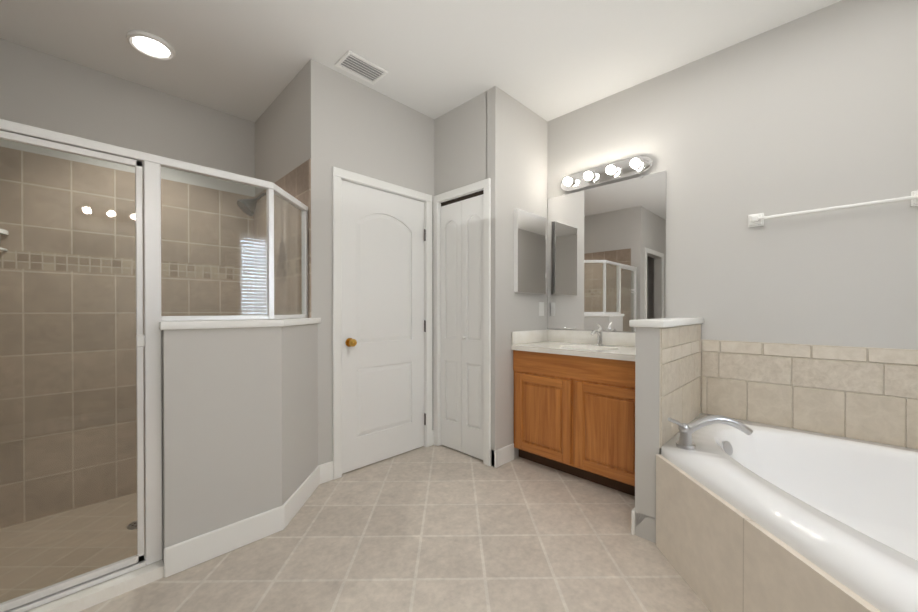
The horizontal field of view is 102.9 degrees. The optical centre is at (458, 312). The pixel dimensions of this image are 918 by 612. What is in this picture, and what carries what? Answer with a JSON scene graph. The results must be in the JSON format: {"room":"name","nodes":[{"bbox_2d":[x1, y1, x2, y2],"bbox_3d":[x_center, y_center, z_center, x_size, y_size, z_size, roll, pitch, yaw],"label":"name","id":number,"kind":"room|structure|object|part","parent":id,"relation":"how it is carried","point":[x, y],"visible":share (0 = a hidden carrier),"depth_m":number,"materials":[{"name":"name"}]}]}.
{"room":"bathroom","nodes":[
{"label":"bathroom","id":0,"kind":"room"},
{"bbox_2d":[0,491,144,602],"bbox_3d":[-1.814,1.351,2.157,1.505,0.140,1.700,0,0,45],"label":"floor","id":1,"kind":"structure","parent":0,"point":[31,564],"depth_m":2.02,"materials":[{"name":"tile"}]},
{"bbox_2d":[127,519,144,529],"bbox_3d":[-1.936,1.276,2.208,0.104,0.008,0.104,0,0,45],"label":"floor drain","id":2,"kind":"object","parent":1,"relation":"on","point":[134,524],"visible":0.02,"depth_m":2.19,"materials":[{"name":"silver metal"}]},
{"bbox_2d":[0,38,254,196],"bbox_3d":[-2.348,-0.102,2.607,0.100,3.040,1.600,0,0,45],"label":"wall","id":3,"kind":"structure","parent":0,"point":[39,89],"depth_m":2.52,"materials":[{"name":"grey paint"}]},
{"bbox_2d":[0,229,8,250],"bbox_3d":[-2.684,-0.423,2.087,0.131,0.123,0.131,0,0,45],"label":"soap shelf","id":4,"kind":"object","parent":3,"relation":"attached to","point":[3,232],"depth_m":2.14,"materials":[{"name":"white ceramic"}]},
{"bbox_2d":[0,146,253,528],"bbox_3d":[-2.267,0.148,2.613,0.010,2.260,1.480,0,0,45],"label":"shower wall tile","id":5,"kind":"structure","parent":3,"relation":"attached to","point":[179,300],"depth_m":2.40,"materials":[{"name":"beige tile"}]},
{"bbox_2d":[162,323,317,561],"bbox_3d":[-1.140,0.676,2.021,0.503,1.210,0.820,0,0,45],"label":"wall","id":6,"kind":"structure","parent":0,"point":[239,424],"depth_m":1.74,"materials":[{"name":"grey paint"}]},
{"bbox_2d":[25,559,163,611],"bbox_3d":[-1.546,1.181,1.357,0.140,0.208,0.700,0,0,45],"label":"sill","id":7,"kind":"structure","parent":6,"relation":"attached to","point":[86,598],"depth_m":1.43,"materials":[{"name":"stone"}]},
{"bbox_2d":[0,119,307,611],"bbox_3d":[-1.361,0.198,1.726,0.406,1.750,1.469,0,0,45],"label":"shower enclosure","id":8,"kind":"object","parent":7,"relation":"on","point":[148,215],"visible":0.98,"depth_m":1.54,"materials":[{"name":"clear glass"}]},
{"bbox_2d":[159,318,320,329],"bbox_3d":[-1.138,0.054,2.023,0.542,0.035,0.855,0,0,45],"label":"cap","id":9,"kind":"object","parent":6,"relation":"on","point":[189,324],"visible":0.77,"depth_m":1.73,"materials":[{"name":"white stone"}]},
{"bbox_2d":[164,430,655,577],"bbox_3d":[-0.295,1.067,0.660,3.311,0.125,4.012,0,0,45],"label":"baseboard","id":10,"kind":"structure","parent":6,"relation":"attached to","point":[189,553],"depth_m":1.78,"materials":[{"name":"white wood"}]},
{"bbox_2d":[255,67,304,195],"bbox_3d":[-1.384,-0.104,2.849,1.130,3.040,0.100,0,0,45],"label":"wall","id":11,"kind":"structure","parent":0,"point":[279,140],"depth_m":2.69,"materials":[{"name":"grey paint"}]},
{"bbox_2d":[254,159,310,317],"bbox_3d":[-1.348,0.147,2.738,1.119,2.260,0.010,0,0,45],"label":"shower wall tile","id":12,"kind":"structure","parent":11,"relation":"attached to","point":[296,183],"depth_m":2.62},
{"bbox_2d":[237,193,279,215],"bbox_3d":[-1.409,-0.787,2.585,0.124,0.230,0.281,0,0,45],"label":"shower head","id":13,"kind":"object","parent":12,"relation":"attached to","point":[247,206],"depth_m":2.52},
{"bbox_2d":[304,59,433,464],"bbox_3d":[-0.613,-0.103,2.754,0.100,3.040,1.050,0,0,45],"label":"wall","id":14,"kind":"structure","parent":0,"point":[352,125],"depth_m":2.46,"materials":[{"name":"grey paint"}]},
{"bbox_2d":[332,166,431,479],"bbox_3d":[-0.571,0.072,2.784,0.119,2.090,0.870,0,0,45],"label":"door frame","id":15,"kind":"structure","parent":14,"relation":"attached to","point":[339,175],"depth_m":2.48,"materials":[{"name":"white wood"}]},
{"bbox_2d":[341,180,425,473],"bbox_3d":[-0.535,0.100,2.755,0.109,2.018,0.754,0,0,45],"label":"door","id":16,"kind":"structure","parent":14,"relation":"in","point":[383,236],"depth_m":2.74,"materials":[{"name":"white wood"}]},
{"bbox_3d":[-0.508,0.123,2.755,0.071,1.617,0.716,0,0,45],"label":"knob","id":17,"kind":"part","parent":16,"relation":"part of","materials":[{"name":"gold metal"}]},
{"bbox_2d":[79,445,710,611],"bbox_3d":[-0.524,1.276,1.232,4.640,0.300,4.700,0,0,45],"label":"floor","id":18,"kind":"structure","parent":0,"point":[435,528],"depth_m":1.70,"materials":[{"name":"tile"}]},
{"bbox_2d":[511,323,634,495],"bbox_3d":[0.926,0.597,2.594,0.989,1.042,0.512,0,0,45],"label":"bathroom vanity","id":19,"kind":"object","parent":18,"relation":"on","point":[574,402],"visible":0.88,"depth_m":2.44,"materials":[{"name":"brown wood"}]},
{"bbox_2d":[511,329,634,360],"bbox_3d":[0.926,0.267,2.592,0.989,0.242,0.512,0,0,45],"label":"countertop","id":20,"kind":"structure","parent":19,"relation":"on","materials":[{"name":"stone"}]},
{"bbox_2d":[590,323,603,345],"bbox_3d":[0.982,0.231,2.652,0.056,0.311,0.240,0,0,45],"label":"faucet","id":21,"kind":"object","parent":20,"relation":"on","point":[599,330],"depth_m":2.70,"materials":[{"name":"silver metal"}]},
{"bbox_2d":[656,413,917,611],"bbox_3d":[1.530,0.807,1.258,1.535,0.639,1.542,0,0,45],"label":"tub","id":22,"kind":"object","parent":18,"relation":"on","point":[751,516],"visible":1,"depth_m":1.45,"materials":[{"name":"white ceramic"}]},
{"bbox_2d":[0,0,840,122],"bbox_3d":[-0.524,-1.664,1.214,4.640,0.100,4.700,0,0,45],"label":"ceiling","id":23,"kind":"structure","parent":0,"point":[546,60],"depth_m":2.18,"materials":[{"name":"white paint"}]},
{"bbox_2d":[126,30,175,59],"bbox_3d":[-1.858,-1.612,2.211,0.232,0.032,0.232,0,0,45],"label":"recessed light","id":24,"kind":"object","parent":23,"relation":"in","point":[150,45],"visible":1,"depth_m":2.20,"materials":[{"name":"white glass"}]},
{"bbox_2d":[335,50,387,84],"bbox_3d":[-0.643,-1.613,2.422,0.190,0.015,0.290,0,0,45],"label":"ceiling vent","id":25,"kind":"object","parent":23,"relation":"in","point":[355,64],"visible":1,"depth_m":2.42,"materials":[{"name":"white metal"}]},
{"bbox_2d":[434,91,486,195],"bbox_3d":[-0.002,-0.255,2.957,0.680,2.740,0.100,0,0,45],"label":"wall","id":26,"kind":"structure","parent":0,"point":[460,145],"depth_m":2.86,"materials":[{"name":"grey paint"}]},
{"bbox_2d":[433,178,490,465],"bbox_3d":[0.042,0.071,2.902,0.618,2.090,0.119,0,0,45],"label":"door frame","id":27,"kind":"structure","parent":26,"relation":"attached to","point":[481,187],"depth_m":2.76,"materials":[{"name":"white wood"}]},
{"bbox_2d":[441,194,483,459],"bbox_3d":[0.017,0.112,2.879,0.494,1.985,0.076,0,0,45],"label":"bifold closet door","id":28,"kind":"structure","parent":26,"relation":"in","point":[462,326],"depth_m":2.88,"materials":[{"name":"white wood"}]},
{"bbox_2d":[487,86,547,466],"bbox_3d":[0.479,-0.254,2.903,0.080,2.740,0.700,0,0,45],"label":"wall","id":29,"kind":"structure","parent":0,"point":[516,152],"depth_m":2.73,"materials":[{"name":"grey paint"}]},
{"bbox_2d":[514,208,545,293],"bbox_3d":[0.572,-0.469,2.908,0.038,0.634,0.404,0,0,45],"label":"medicine cabinet mirror","id":30,"kind":"object","parent":29,"relation":"attached to","point":[529,252],"visible":1,"depth_m":2.87,"materials":[{"name":"silver mirror"}]},
{"bbox_2d":[539,302,543,315],"bbox_3d":[0.690,-0.028,3.051,0.012,0.115,0.075,0,0,45],"label":"switch plate","id":31,"kind":"object","parent":29,"relation":"attached to","point":[541,308],"visible":1,"depth_m":3.04,"materials":[{"name":"white plastic"}]},
{"bbox_2d":[635,324,693,542],"bbox_3d":[1.215,0.596,2.095,0.110,1.050,0.820,0,0,45],"label":"wall","id":32,"kind":"structure","parent":0,"point":[647,369],"depth_m":1.80,"materials":[{"name":"grey paint"}]},
{"bbox_2d":[629,318,703,327],"bbox_3d":[1.206,0.053,2.083,0.160,0.035,0.840,0,0,45],"label":"cap","id":33,"kind":"object","parent":32,"relation":"on","point":[662,322],"visible":1,"depth_m":1.83,"materials":[{"name":"white stone"}]},
{"bbox_2d":[547,0,917,349],"bbox_3d":[1.738,-0.250,2.220,2.830,2.740,0.100,0,0,45],"label":"wall","id":34,"kind":"structure","parent":0,"point":[817,109],"depth_m":2.04,"materials":[{"name":"grey paint"}]},
{"bbox_2d":[547,170,665,331],"bbox_3d":[1.077,-0.415,2.794,0.909,1.110,0.008,0,0,45],"label":"vanity mirror","id":35,"kind":"object","parent":34,"relation":"attached to","point":[607,257],"visible":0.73,"depth_m":2.75,"materials":[{"name":"silver mirror"}]},
{"bbox_2d":[560,156,653,191],"bbox_3d":[1.058,-1.038,2.736,0.700,0.125,0.111,0,0,45],"label":"sconce","id":36,"kind":"object","parent":34,"relation":"attached to","point":[628,168],"visible":1,"depth_m":2.71,"materials":[{"name":"silver metal"}]},
{"bbox_2d":[748,190,917,226],"bbox_3d":[1.935,-0.538,1.905,0.684,0.074,0.062,0,0,45],"label":"towel rail","id":37,"kind":"object","parent":34,"relation":"attached to","point":[754,220],"visible":1,"depth_m":1.90,"materials":[{"name":"white metal"}]},
{"bbox_3d":[1.089,-0.234,-0.375,0.100,2.740,4.500,0,0,45],"label":"wall","id":38,"kind":"structure","parent":0,"visible":0},
{"bbox_2d":[659,324,706,447],"bbox_3d":[1.255,0.364,2.028,0.039,0.578,0.780,0,0,45],"label":"wall tile","id":39,"kind":"structure","parent":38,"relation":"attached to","point":[683,352],"depth_m":2.00,"materials":[{"name":"beige tile"}]},
{"bbox_2d":[707,340,917,448],"bbox_3d":[2.065,0.366,1.801,1.509,0.578,0.038,0,0,45],"label":"wall tile","id":40,"kind":"structure","parent":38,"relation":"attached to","point":[866,393],"depth_m":1.95,"materials":[{"name":"beige tile"}]}
]}

